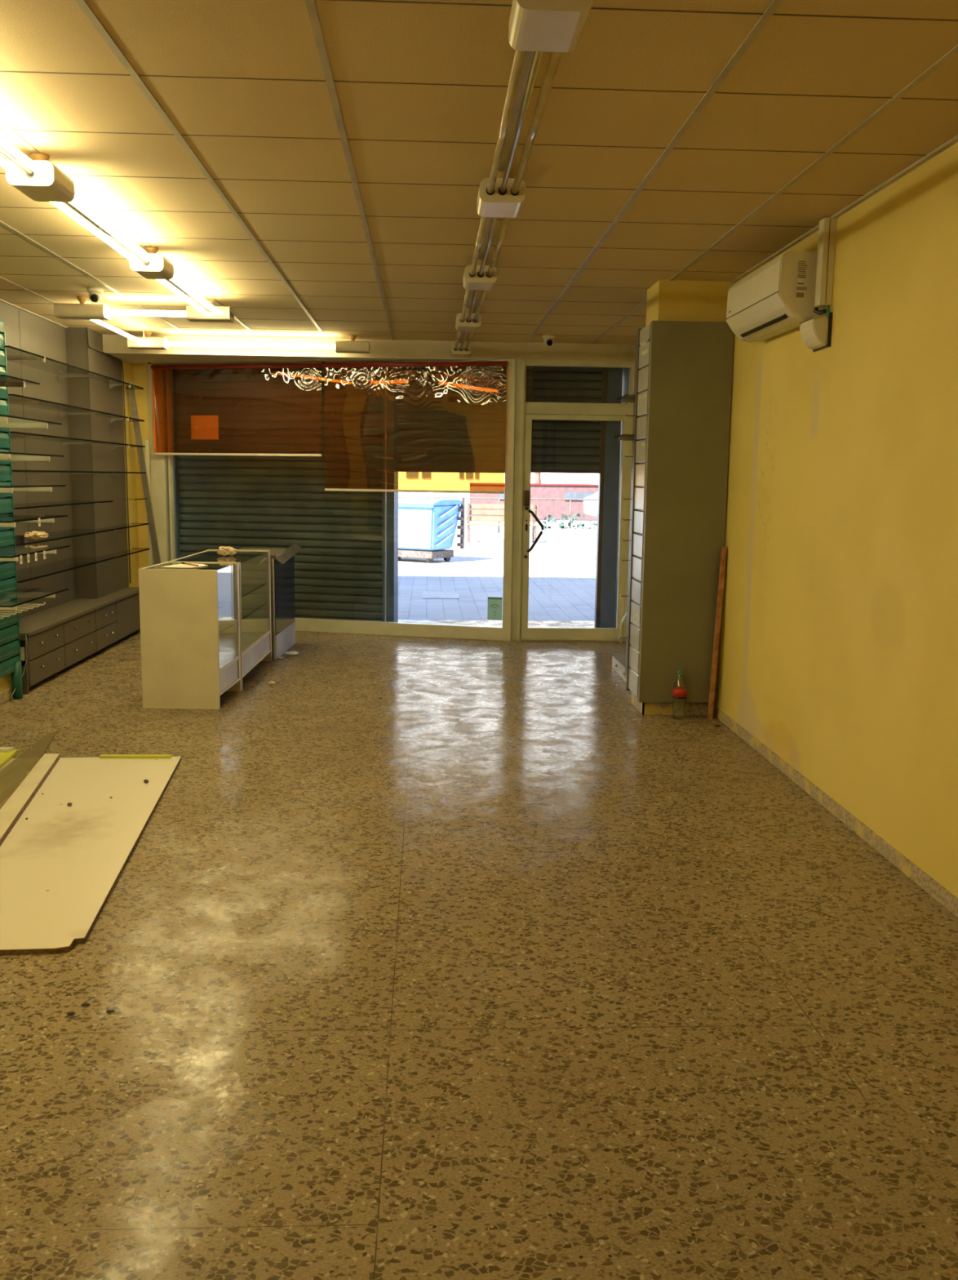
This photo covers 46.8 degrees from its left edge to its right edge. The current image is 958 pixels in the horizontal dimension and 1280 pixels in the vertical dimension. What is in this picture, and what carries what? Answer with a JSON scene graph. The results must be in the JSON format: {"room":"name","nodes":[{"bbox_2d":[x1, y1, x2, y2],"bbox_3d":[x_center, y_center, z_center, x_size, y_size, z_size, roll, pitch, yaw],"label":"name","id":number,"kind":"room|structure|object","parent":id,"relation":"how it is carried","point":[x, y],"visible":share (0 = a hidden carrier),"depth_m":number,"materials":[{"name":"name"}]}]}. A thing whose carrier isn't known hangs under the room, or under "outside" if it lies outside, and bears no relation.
{"room":"empty shop","nodes":[
{"label":"empty shop","id":0,"kind":"room"},
{"bbox_2d":[0,673,12,697],"bbox_3d":[-3.142,-0.204,2.100,0.500,2.724,10.500,0,8,-3],"label":"wall","id":1,"kind":"structure","parent":0,"point":[6,681],"depth_m":7.36,"materials":[{"name":"yellow paint"}]},
{"bbox_2d":[0,688,10,704],"bbox_3d":[-2.900,1.115,2.255,0.014,0.075,10.400,0,8,-3],"label":"baseboard","id":2,"kind":"structure","parent":1,"relation":"attached to","point":[5,695],"depth_m":7.31,"materials":[{"name":"stone"}]},
{"bbox_2d":[0,317,22,699],"bbox_3d":[-3.037,-0.666,6.040,0.078,2.500,2.612,0,8,-3],"label":"panel","id":3,"kind":"object","parent":1,"relation":"attached to","point":[10,646],"visible":0.8,"depth_m":7.23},
{"bbox_2d":[0,374,39,387],"bbox_3d":[-2.951,-1.609,6.910,0.205,0.043,0.603,0,8,-3],"label":"glass shelf","id":4,"kind":"object","parent":3,"relation":"attached to","point":[6,380],"visible":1,"depth_m":7.00,"materials":[{"name":"white"}]},
{"bbox_2d":[0,602,45,619],"bbox_3d":[-2.918,-0.186,6.783,0.276,0.040,0.830,0,8,-3],"label":"wire rack","id":5,"kind":"object","parent":3,"relation":"attached to","point":[21,609],"visible":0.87,"depth_m":6.84,"materials":[{"name":"white metal"}]},
{"bbox_2d":[0,413,62,428],"bbox_3d":[-2.879,-1.323,6.727,0.335,0.043,1.053,0,8,-3],"label":"glass shelf","id":6,"kind":"object","parent":3,"relation":"attached to","point":[6,421],"visible":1,"depth_m":7.03,"materials":[{"name":"white"}]},
{"bbox_2d":[0,451,63,461],"bbox_3d":[-2.879,-1.118,6.758,0.340,0.043,1.053,0,8,-3],"label":"glass shelf","id":7,"kind":"object","parent":3,"relation":"attached to","point":[15,456],"visible":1,"depth_m":7.07,"materials":[{"name":"white"}]},
{"bbox_2d":[0,484,66,493],"bbox_3d":[-2.879,-0.928,6.785,0.345,0.043,1.053,0,8,-3],"label":"glass shelf","id":8,"kind":"object","parent":3,"relation":"attached to","point":[10,488],"visible":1,"depth_m":7.04,"materials":[{"name":"white"}]},
{"bbox_2d":[0,514,67,527],"bbox_3d":[-2.879,-0.732,6.814,0.350,0.043,1.053,0,8,-3],"label":"glass shelf","id":9,"kind":"object","parent":3,"relation":"attached to","point":[6,521],"visible":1,"depth_m":6.91,"materials":[{"name":"white"}]},
{"bbox_2d":[0,587,68,610],"bbox_3d":[-2.893,-0.252,6.899,0.335,0.043,1.023,0,8,-3],"label":"glass shelf","id":10,"kind":"object","parent":3,"relation":"attached to","point":[11,599],"visible":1,"depth_m":6.95,"materials":[{"name":"white"}]},
{"bbox_2d":[0,545,70,561],"bbox_3d":[-2.879,-0.534,6.843,0.355,0.043,1.053,0,8,-3],"label":"glass shelf","id":11,"kind":"object","parent":3,"relation":"attached to","point":[7,553],"visible":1,"depth_m":6.90,"materials":[{"name":"white"}]},
{"bbox_2d":[13,500,112,509],"bbox_3d":[-3.287,-1.015,8.448,0.343,0.056,2.263,0,8,-3],"label":"glass shelf","id":12,"kind":"object","parent":3,"relation":"attached to","point":[41,504],"visible":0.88,"depth_m":8.46,"materials":[{"name":"white"}]},
{"bbox_2d":[4,345,143,389],"bbox_3d":[-3.299,-2.133,8.867,0.344,0.058,3.456,0,8,-3],"label":"glass shelf","id":13,"kind":"object","parent":3,"relation":"attached to","point":[14,354],"visible":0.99,"depth_m":8.54,"materials":[{"name":"white"}]},
{"bbox_2d":[8,394,144,422],"bbox_3d":[-3.304,-1.835,8.936,0.344,0.058,3.406,0,8,-3],"label":"glass shelf","id":14,"kind":"object","parent":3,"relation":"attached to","point":[64,409],"visible":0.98,"depth_m":8.60,"materials":[{"name":"white"}]},
{"bbox_2d":[9,431,145,450],"bbox_3d":[-3.307,-1.593,8.956,0.344,0.058,3.436,0,8,-3],"label":"glass shelf","id":15,"kind":"object","parent":3,"relation":"attached to","point":[64,441],"visible":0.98,"depth_m":8.76,"materials":[{"name":"white"}]},
{"bbox_2d":[11,470,146,477],"bbox_3d":[-3.310,-1.345,8.992,0.343,0.056,3.436,0,8,-3],"label":"glass shelf","id":16,"kind":"object","parent":3,"relation":"attached to","point":[65,473],"visible":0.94,"depth_m":8.86,"materials":[{"name":"white"}]},
{"bbox_2d":[15,523,148,545],"bbox_3d":[-3.318,-0.862,9.088,0.343,0.056,3.486,0,8,-3],"label":"glass shelf","id":17,"kind":"object","parent":3,"relation":"attached to","point":[54,535],"visible":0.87,"depth_m":8.91,"materials":[{"name":"white"}]},
{"bbox_2d":[23,530,48,539],"bbox_3d":[-3.175,-0.750,7.932,0.164,0.062,0.244,0,8,-3],"label":"crumpled paper","id":18,"kind":"object","parent":17,"relation":"on","point":[34,535],"visible":1,"depth_m":7.88,"materials":[{"name":"white paper"}]},
{"bbox_2d":[16,547,149,582],"bbox_3d":[-3.321,-0.620,9.124,0.343,0.056,3.486,0,8,-3],"label":"glass shelf","id":19,"kind":"object","parent":3,"relation":"attached to","point":[37,571],"visible":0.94,"depth_m":8.74,"materials":[{"name":"white"}]},
{"bbox_2d":[0,301,75,618],"bbox_3d":[-3.565,-1.134,8.419,0.202,2.724,2.300,0,8,-3],"label":"wall","id":20,"kind":"structure","parent":0,"point":[23,330],"depth_m":8.82,"materials":[{"name":"grey paint"}]},
{"bbox_2d":[65,327,128,598],"bbox_3d":[-3.550,-1.376,10.075,0.386,2.724,1.058,0,8,-3],"label":"wall pillar","id":21,"kind":"structure","parent":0,"point":[96,580],"depth_m":9.70,"materials":[{"name":"grey paint"}]},
{"bbox_2d":[86,329,131,583],"bbox_3d":[-3.353,-1.587,10.063,0.015,2.250,1.092,0,8,-3],"label":"cable","id":22,"kind":"object","parent":21,"relation":"attached to","point":[86,330],"visible":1,"depth_m":10.56,"materials":[{"name":"plastic"}]},
{"bbox_2d":[121,360,139,586],"bbox_3d":[-3.596,-1.507,10.969,0.377,2.724,0.750,0,8,-3],"label":"wall","id":23,"kind":"structure","parent":0,"point":[127,367],"depth_m":10.81,"materials":[{"name":"yellow paint"}]},
{"bbox_2d":[126,382,160,564],"bbox_3d":[-3.250,-1.557,10.765,0.281,1.850,0.030,0,8,-3],"label":"post","id":24,"kind":"object","parent":23,"relation":"attached to","point":[131,392],"visible":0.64,"depth_m":10.75,"materials":[{"name":"metal"}]},
{"bbox_2d":[133,364,151,568],"bbox_3d":[-3.388,-1.460,11.097,0.290,2.600,0.150,3,9,13],"label":"wall","id":25,"kind":"structure","parent":0,"point":[140,371],"depth_m":10.93,"materials":[{"name":"yellow paint"}]},
{"bbox_2d":[146,359,516,641],"bbox_3d":[-1.464,-1.350,10.621,3.680,2.570,0.095,3,9,13],"label":"window","id":26,"kind":"structure","parent":25,"relation":"in","point":[162,471],"depth_m":10.57,"materials":[{"name":"beige metal"}]},
{"bbox_2d":[151,363,322,456],"bbox_3d":[-2.333,-2.204,10.614,1.765,0.860,0.042,3,9,13],"label":"sign panel","id":27,"kind":"object","parent":26,"relation":"attached to","point":[264,410],"visible":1,"depth_m":10.62,"materials":[{"name":"brown wood"}]},
{"bbox_2d":[321,360,507,493],"bbox_3d":[-0.612,-1.968,10.233,1.773,1.193,0.051,3,9,13],"label":"sign panel","id":28,"kind":"object","parent":26,"relation":"attached to","point":[439,427],"visible":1,"depth_m":10.23,"materials":[{"name":"brown"}]},
{"bbox_2d":[487,596,502,620],"bbox_3d":[0.149,-0.294,10.367,0.140,0.215,0.006,3,9,14],"label":"poster","id":29,"kind":"object","parent":26,"relation":"attached to","point":[495,605],"visible":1,"depth_m":10.37,"materials":[{"name":"green paper"}]},
{"bbox_2d":[511,360,635,641],"bbox_3d":[0.894,-1.258,10.216,1.260,2.565,0.184,0,8,-3],"label":"door","id":30,"kind":"structure","parent":26,"relation":"attached to","point":[521,631],"depth_m":10.17,"materials":[{"name":"beige metal"}]},
{"bbox_2d":[0,619,957,1279],"bbox_3d":[-0.870,0.850,4.511,5.500,0.001,14.750,0,8,-3],"label":"floor","id":31,"kind":"structure","parent":0,"point":[417,957],"depth_m":3.20,"materials":[{"name":"stone"}]},
{"bbox_2d":[19,623,65,694],"bbox_3d":[-3.259,0.120,7.926,0.363,0.393,0.799,0,8,-3],"label":"base cabinet","id":32,"kind":"object","parent":31,"relation":"on","point":[46,657],"visible":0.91,"depth_m":7.84,"materials":[{"name":"grey laminate"}]},
{"bbox_2d":[18,586,138,636],"bbox_3d":[-3.320,-0.268,9.125,0.350,0.024,3.220,0,8,-3],"label":"countertop","id":33,"kind":"structure","parent":32,"relation":"on","point":[31,624],"depth_m":8.74,"materials":[{"name":"grey laminate"}]},
{"bbox_2d":[56,610,96,673],"bbox_3d":[-3.296,0.003,8.723,0.363,0.393,0.805,0,8,-3],"label":"base cabinet","id":34,"kind":"object","parent":31,"relation":"on","point":[79,633],"visible":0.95,"depth_m":8.69,"materials":[{"name":"grey laminate"}]},
{"bbox_2d":[0,756,181,955],"bbox_3d":[-2.223,0.806,4.617,1.659,0.020,2.450,0,8,-6],"label":"board","id":35,"kind":"object","parent":31,"relation":"on","point":[60,865],"visible":0.98,"depth_m":4.43,"materials":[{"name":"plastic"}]},
{"bbox_2d":[0,746,17,767],"bbox_3d":[-2.491,0.624,5.628,0.391,0.028,0.920,-6,11,-39],"label":"wooden panel corner","id":36,"kind":"object","parent":35,"relation":"on","point":[6,753],"visible":1,"depth_m":5.80,"materials":[{"name":"yellow paint"}]},
{"bbox_2d":[0,731,56,808],"bbox_3d":[-2.331,0.712,5.176,0.306,0.002,2.512,-1,8,-11],"label":"sheet","id":37,"kind":"object","parent":35,"relation":"on","point":[13,774],"visible":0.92,"depth_m":5.61,"materials":[{"name":"white"}]},
{"bbox_2d":[0,753,59,846],"bbox_3d":[-2.041,0.758,4.788,0.099,0.030,2.071,-1,8,-11],"label":"plank","id":38,"kind":"object","parent":35,"relation":"on","point":[15,806],"visible":1,"depth_m":5.06,"materials":[{"name":"laminate"}]},
{"bbox_2d":[99,754,172,758],"bbox_3d":[-1.813,0.615,5.843,0.370,0.013,0.033,0,8,-3],"label":"batten","id":39,"kind":"object","parent":35,"relation":"on","point":[102,756],"visible":1,"depth_m":5.83,"materials":[{"name":"yellow paint"}]},
{"bbox_2d":[88,602,117,656],"bbox_3d":[-3.329,-0.100,9.427,0.363,0.393,0.610,0,8,-3],"label":"base cabinet","id":40,"kind":"object","parent":31,"relation":"on","point":[105,616],"visible":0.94,"depth_m":9.40,"materials":[{"name":"grey laminate"}]},
{"bbox_2d":[110,592,140,644],"bbox_3d":[-3.291,-0.218,10.239,0.163,0.393,0.995,0,8,-3],"label":"base cabinet","id":41,"kind":"object","parent":31,"relation":"on","point":[127,609],"visible":0.51,"depth_m":10.09,"materials":[{"name":"grey laminate"}]},
{"bbox_2d":[145,440,152,566],"bbox_3d":[-3.256,-1.047,10.941,0.035,1.830,0.030,0,8,-3],"label":"batten","id":42,"kind":"object","parent":31,"relation":"on","point":[147,442],"visible":0.53,"depth_m":10.85,"materials":[{"name":"beige wood"}]},
{"bbox_2d":[138,560,241,709],"bbox_3d":[-1.922,-0.048,7.415,0.500,0.909,0.620,1,8,1],"label":"display counter","id":43,"kind":"object","parent":31,"relation":"on","point":[189,618],"depth_m":7.13,"materials":[{"name":"laminate"}]},
{"bbox_2d":[160,563,208,568],"bbox_3d":[-1.921,-0.492,7.318,0.236,0.002,0.326,2,8,11],"label":"paper sheet","id":44,"kind":"object","parent":43,"relation":"on","point":[184,566],"visible":0.88,"depth_m":7.26,"materials":[{"name":"white paper"}]},
{"bbox_2d":[218,623,232,631],"bbox_3d":[-1.922,-0.073,7.391,0.440,0.005,0.540,1,8,1],"label":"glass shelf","id":45,"kind":"object","parent":43,"relation":"attached to","point":[222,627],"depth_m":7.52,"materials":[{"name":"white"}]},
{"bbox_2d":[169,549,271,690],"bbox_3d":[-1.928,-0.187,8.366,0.500,0.909,1.260,1,8,-1],"label":"display case","id":46,"kind":"object","parent":31,"relation":"on","point":[255,571],"depth_m":8.44,"materials":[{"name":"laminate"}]},
{"bbox_2d":[217,546,236,555],"bbox_3d":[-1.887,-0.668,8.290,0.147,0.074,0.154,0,8,-3],"label":"crumpled tissue","id":47,"kind":"object","parent":46,"relation":"on","point":[224,550],"visible":1,"depth_m":8.24,"materials":[{"name":"white paper"}]},
{"bbox_2d":[240,582,248,596],"bbox_3d":[-1.925,-0.370,8.319,0.440,0.005,1.180,1,8,-1],"label":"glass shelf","id":48,"kind":"object","parent":46,"relation":"attached to","point":[244,586],"depth_m":8.44,"materials":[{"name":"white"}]},
{"bbox_2d":[241,602,248,618],"bbox_3d":[-1.927,-0.212,8.342,0.440,0.005,1.180,1,8,-1],"label":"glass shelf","id":49,"kind":"object","parent":46,"relation":"attached to","point":[245,606],"depth_m":8.44,"materials":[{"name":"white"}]},
{"bbox_2d":[238,542,302,660],"bbox_3d":[-1.860,-0.356,9.524,0.523,0.909,0.981,1,8,0],"label":"display case","id":50,"kind":"object","parent":31,"relation":"on","point":[282,560],"depth_m":9.40,"materials":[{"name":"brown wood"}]},
{"bbox_2d":[612,653,626,682],"bbox_3d":[1.275,0.242,8.452,0.389,0.118,1.020,0,8,-3],"label":"base cabinet","id":51,"kind":"object","parent":31,"relation":"on","point":[618,660],"visible":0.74,"depth_m":8.66,"materials":[{"name":"grey laminate"}]},
{"bbox_2d":[671,670,686,719],"bbox_3d":[1.277,0.347,7.051,0.085,0.311,0.085,0,8,-3],"label":"plastic bottle","id":52,"kind":"object","parent":31,"relation":"on","point":[677,692],"visible":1,"depth_m":7.02,"materials":[{"name":"clear"}]},
{"bbox_2d":[707,546,727,719],"bbox_3d":[1.505,-0.038,6.992,0.075,1.100,0.024,0,8,-3],"label":"batten","id":53,"kind":"object","parent":31,"relation":"on","point":[724,549],"visible":1,"depth_m":6.98,"materials":[{"name":"brown wood"}]},
{"bbox_2d":[712,554,725,718],"bbox_3d":[1.521,-0.039,7.018,0.048,1.095,0.020,0,8,-3],"label":"batten","id":54,"kind":"object","parent":31,"relation":"on","point":[715,707],"visible":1,"depth_m":7.04,"materials":[{"name":"brown wood"}]},
{"bbox_2d":[0,0,957,344],"bbox_3d":[-0.776,-1.799,3.393,5.350,0.120,13.300,0,8,-3],"label":"ceiling","id":55,"kind":"structure","parent":0,"point":[273,39],"depth_m":4.09,"materials":[{"name":"white tile"}]},
{"bbox_2d":[0,134,45,177],"bbox_3d":[-1.661,-1.665,3.312,0.180,0.144,1.757,0,8,-3],"label":"strip light","id":56,"kind":"object","parent":55,"relation":"attached to","point":[6,144],"visible":1,"depth_m":4.02,"materials":[{"name":"white plastic"}]},
{"bbox_2d":[4,152,157,265],"bbox_3d":[-1.742,-1.921,5.051,0.180,0.144,1.757,0,8,-3],"label":"strip light","id":57,"kind":"object","parent":55,"relation":"attached to","point":[55,187],"visible":0.91,"depth_m":4.42,"materials":[{"name":"white plastic"}]},
{"bbox_2d":[53,296,111,319],"bbox_3d":[-2.787,-2.333,7.774,0.344,0.144,0.180,0,8,-3],"label":"strip light","id":58,"kind":"object","parent":55,"relation":"attached to","point":[82,311],"visible":0.94,"depth_m":7.69,"materials":[{"name":"white plastic"}]},
{"bbox_2d":[86,287,103,302],"bbox_3d":[-2.564,-2.299,7.390,0.104,0.094,0.114,0,8,-3],"label":"security camera","id":59,"kind":"object","parent":55,"relation":"attached to","point":[95,293],"visible":1,"depth_m":7.36,"materials":[{"name":"white plastic"}]},
{"bbox_2d":[90,302,147,346],"bbox_3d":[-2.833,-2.484,8.756,0.031,0.130,1.570,0,8,-3],"label":"strip light","id":60,"kind":"object","parent":55,"relation":"hanging from","point":[99,322],"visible":0.71,"depth_m":8.72,"materials":[{"name":"white plastic"}]},
{"bbox_2d":[106,298,234,322],"bbox_3d":[-2.177,-2.329,7.803,0.862,0.144,0.180,0,8,-3],"label":"strip light","id":61,"kind":"object","parent":55,"relation":"hanging from","point":[225,314],"visible":0.82,"depth_m":7.74,"materials":[{"name":"white plastic"}]},
{"bbox_2d":[128,246,218,313],"bbox_3d":[-1.823,-2.176,6.788,0.180,0.144,1.752,0,8,-3],"label":"strip light","id":62,"kind":"object","parent":55,"relation":"attached to","point":[164,269],"visible":0.88,"depth_m":6.14,"materials":[{"name":"white plastic"}]},
{"bbox_2d":[127,331,335,350],"bbox_3d":[-2.139,-2.597,9.637,1.782,0.144,0.180,0,8,-3],"label":"strip light","id":63,"kind":"object","parent":55,"relation":"attached to","point":[153,343],"visible":0.93,"depth_m":9.58,"materials":[{"name":"white plastic"}]},
{"bbox_2d":[335,334,370,353],"bbox_3d":[-1.105,-2.590,9.686,0.294,0.144,0.180,0,8,-3],"label":"strip light","id":64,"kind":"object","parent":55,"relation":"attached to","point":[351,346],"visible":1,"depth_m":9.61,"materials":[{"name":"white plastic"}]},
{"bbox_2d":[450,338,471,357],"bbox_3d":[-0.162,-2.599,9.830,0.180,0.144,0.254,0,8,-3],"label":"strip light","id":65,"kind":"object","parent":55,"relation":"hanging from","point":[459,353],"visible":0.71,"depth_m":9.71,"materials":[{"name":"white plastic"}]},
{"bbox_2d":[453,308,481,351],"bbox_3d":[-0.115,-2.450,8.815,0.180,0.144,1.800,0,8,-3],"label":"strip light","id":66,"kind":"object","parent":55,"relation":"hanging from","point":[471,326],"visible":0.8,"depth_m":8.02,"materials":[{"name":"white plastic"}]},
{"bbox_2d":[460,259,497,322],"bbox_3d":[-0.032,-2.187,7.026,0.180,0.144,1.800,0,8,-3],"label":"strip light","id":67,"kind":"object","parent":55,"relation":"attached to","point":[484,282],"visible":0.8,"depth_m":6.26,"materials":[{"name":"white plastic"}]},
{"bbox_2d":[0,0,957,346],"bbox_3d":[-0.745,-1.730,3.379,4.950,0.012,13.250,0,8,-3],"label":"trim","id":68,"kind":"structure","parent":55,"relation":"attached to","point":[310,4],"depth_m":4.19,"materials":[{"name":"paint"}]},
{"bbox_2d":[469,171,525,276],"bbox_3d":[0.052,-1.924,5.237,0.180,0.144,1.800,0,8,-3],"label":"strip light","id":69,"kind":"object","parent":55,"relation":"attached to","point":[506,204],"visible":0.77,"depth_m":4.51,"materials":[{"name":"white plastic"}]},
{"bbox_2d":[487,0,593,194],"bbox_3d":[0.135,-1.661,3.443,0.180,0.144,1.800,0,8,-3],"label":"strip light","id":70,"kind":"object","parent":55,"relation":"hanging from","point":[557,27],"visible":1,"depth_m":2.80,"materials":[{"name":"white plastic"}]},
{"bbox_2d":[542,334,555,346],"bbox_3d":[0.597,-2.563,9.481,0.104,0.094,0.114,0,8,-3],"label":"security camera","id":71,"kind":"object","parent":55,"relation":"attached to","point":[548,339],"visible":1,"depth_m":9.45,"materials":[{"name":"white plastic"}]},
{"bbox_2d":[398,535,596,621],"bbox_3d":[4.033,-1.419,20.671,90.000,0.001,19.100,0,8,-3],"label":"pavement","id":72,"kind":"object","parent":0,"point":[562,570],"depth_m":16.74,"materials":[{"name":"grey concrete"}]},
{"bbox_2d":[398,497,465,563],"bbox_3d":[-1.193,-2.063,20.525,1.560,1.180,1.080,6,10,30],"label":"waste container","id":73,"kind":"object","parent":72,"relation":"on","point":[427,527],"visible":0.83,"depth_m":20.07,"materials":[{"name":"blue plastic"}]},
{"bbox_2d":[422,591,459,599],"bbox_3d":[-0.508,-0.593,14.586,0.480,0.007,0.850,0,8,-3],"label":"manhole cover","id":74,"kind":"object","parent":72,"relation":"on","point":[425,594],"visible":1,"depth_m":14.51,"materials":[{"name":"concrete"}]},
{"bbox_2d":[465,502,539,542],"bbox_3d":[0.564,-2.827,26.773,1.770,0.930,0.490,0,8,-3],"label":"bench","id":75,"kind":"object","parent":72,"relation":"on","point":[468,505],"visible":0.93,"depth_m":26.91,"materials":[{"name":"wood"}]},
{"bbox_2d":[542,512,591,537],"bbox_3d":[2.380,-3.161,30.193,1.332,0.648,0.939,0,8,-3],"label":"shrub","id":76,"kind":"object","parent":72,"relation":"on","point":[562,532],"visible":0.99,"depth_m":29.81,"materials":[{"name":"green plant"}]},
{"bbox_2d":[454,506,597,537],"bbox_3d":[7.207,-7.119,59.998,140.000,0.001,60.000,0,8,-3],"label":"road","id":77,"kind":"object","parent":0,"point":[474,530],"depth_m":35.61,"materials":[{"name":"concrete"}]},
{"bbox_2d":[398,496,598,533],"bbox_3d":[2.556,-3.466,30.976,20.040,0.970,0.040,0,8,-3],"label":"railing","id":78,"kind":"object","parent":77,"relation":"on","point":[499,499],"visible":0.23,"depth_m":30.82,"materials":[{"name":"metal"}]},
{"bbox_2d":[398,472,599,506],"bbox_3d":[1.320,-15.106,58.515,60.000,16.000,4.070,0,8,-3],"label":"building","id":79,"kind":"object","parent":77,"relation":"on","point":[546,477],"visible":0.02,"depth_m":57.62,"materials":[{"name":"paint"}]},
{"bbox_2d":[469,483,598,519],"bbox_3d":[6.839,-5.233,42.197,14.400,1.330,0.400,0,8,-3],"label":"wall","id":80,"kind":"structure","parent":77,"relation":"on","point":[555,508],"depth_m":41.83,"materials":[{"name":"paint"}]},
{"bbox_2d":[583,491,598,515],"bbox_3d":[5.830,-4.657,38.036,4.290,1.389,1.800,0,8,-3],"label":"parked car","id":81,"kind":"object","parent":77,"relation":"on","point":[590,507],"visible":0.06,"depth_m":37.27,"materials":[{"name":"white paint"}]},
{"bbox_2d":[614,368,629,627],"bbox_3d":[8.424,-1.489,11.076,14.140,3.030,0.850,0,8,-3],"label":"wall","id":82,"kind":"structure","parent":0,"point":[625,385],"depth_m":10.68,"materials":[{"name":"paint"}]},
{"bbox_2d":[102,334,635,364],"bbox_3d":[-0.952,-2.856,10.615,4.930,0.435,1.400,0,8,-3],"label":"trim","id":83,"kind":"structure","parent":82,"relation":"attached to","point":[111,343],"depth_m":9.98,"materials":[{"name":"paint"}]},
{"bbox_2d":[173,368,398,622],"bbox_3d":[-2.009,-1.454,11.110,2.466,2.620,0.140,3,9,13],"label":"roller shutter","id":84,"kind":"object","parent":83,"relation":"attached to","point":[237,502],"visible":0.29,"depth_m":11.11,"materials":[{"name":"metal"}]},
{"bbox_2d":[531,366,622,627],"bbox_3d":[0.821,-1.369,10.714,1.040,2.640,0.180,0,8,-3],"label":"roller shutter","id":85,"kind":"object","parent":83,"relation":"attached to","point":[572,446],"visible":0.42,"depth_m":10.63,"materials":[{"name":"metal"}]},
{"bbox_2d":[645,280,734,326],"bbox_3d":[1.313,-0.890,7.193,0.465,2.724,0.385,0,8,-3],"label":"wall column","id":86,"kind":"structure","parent":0,"point":[686,300],"depth_m":6.82,"materials":[{"name":"yellow paint"}]},
{"bbox_2d":[625,337,637,678],"bbox_3d":[1.088,-0.870,7.567,0.020,2.370,0.490,0,8,-3],"label":"trim","id":87,"kind":"structure","parent":86,"relation":"attached to","point":[636,353],"depth_m":7.77,"materials":[{"name":"grey metal"}]},
{"bbox_2d":[626,323,651,697],"bbox_3d":[1.048,-0.809,7.148,0.058,2.370,0.353,0,8,-3],"label":"panel","id":88,"kind":"object","parent":86,"relation":"attached to","point":[642,362],"visible":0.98,"depth_m":7.15,"materials":[{"name":"grey laminate"}]},
{"bbox_2d":[614,434,634,440],"bbox_3d":[1.015,-1.364,7.457,0.142,0.029,0.403,0,8,-3],"label":"glass shelf","id":89,"kind":"object","parent":88,"relation":"attached to","point":[624,437],"visible":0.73,"depth_m":7.59,"materials":[{"name":"white"}]},
{"bbox_2d":[617,394,635,402],"bbox_3d":[1.023,-1.616,7.420,0.132,0.029,0.403,0,8,-3],"label":"glass shelf","id":90,"kind":"object","parent":88,"relation":"attached to","point":[628,397],"visible":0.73,"depth_m":7.53,"materials":[{"name":"white"}]},
{"bbox_2d":[631,692,708,715],"bbox_3d":[1.289,0.417,7.371,0.480,0.085,0.410,0,8,-3],"label":"baseboard","id":91,"kind":"structure","parent":86,"relation":"attached to","point":[645,708],"depth_m":7.17,"materials":[{"name":"stone"}]},
{"bbox_2d":[638,320,734,702],"bbox_3d":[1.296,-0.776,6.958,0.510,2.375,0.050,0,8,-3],"label":"pillar","id":92,"kind":"structure","parent":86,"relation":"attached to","point":[691,375],"depth_m":6.92,"materials":[{"name":"paint"}]},
{"bbox_2d":[717,142,957,897],"bbox_3d":[1.784,-0.373,3.696,0.150,2.724,13.250,0,8,-3],"label":"wall","id":93,"kind":"structure","parent":0,"point":[839,644],"depth_m":4.74,"materials":[{"name":"yellow paint"}]},
{"bbox_2d":[725,251,823,342],"bbox_3d":[1.510,-1.751,5.707,0.225,0.308,0.950,0,8,-3],"label":"air conditioner","id":94,"kind":"object","parent":93,"relation":"attached to","point":[774,300],"visible":0.98,"depth_m":5.42,"materials":[{"name":"white plastic"}]},
{"bbox_2d":[740,313,788,337],"bbox_3d":[1.466,-1.621,5.719,0.024,0.021,0.760,0,8,-3],"label":"outlet","id":95,"kind":"object","parent":94,"relation":"attached to","point":[768,322],"depth_m":5.70,"materials":[{"name":"white plastic"}]},
{"bbox_2d":[796,261,807,297],"bbox_3d":[1.530,-1.706,5.235,0.047,0.166,0.001,0,8,-3],"label":"vent","id":96,"kind":"object","parent":94,"relation":"attached to","point":[802,266],"depth_m":5.24,"materials":[{"name":"grey plastic"}]},
{"bbox_2d":[800,305,833,351],"bbox_3d":[1.598,-1.486,5.261,0.087,0.200,0.217,0,8,-3],"label":"cover","id":97,"kind":"object","parent":93,"relation":"attached to","point":[816,331],"depth_m":5.18,"materials":[{"name":"white plastic"}]},
{"bbox_2d":[813,217,837,315],"bbox_3d":[1.618,-1.742,5.178,0.059,0.430,0.096,0,8,-3],"label":"duct","id":98,"kind":"object","parent":93,"relation":"attached to","point":[828,226],"visible":0.95,"depth_m":5.14,"materials":[{"name":"white plastic"}]},
{"bbox_2d":[716,707,957,917],"bbox_3d":[1.761,1.185,2.244,0.014,0.062,9.930,0,8,-3],"label":"baseboard","id":99,"kind":"structure","parent":93,"relation":"attached to","point":[917,874],"depth_m":4.82,"materials":[{"name":"stone"}]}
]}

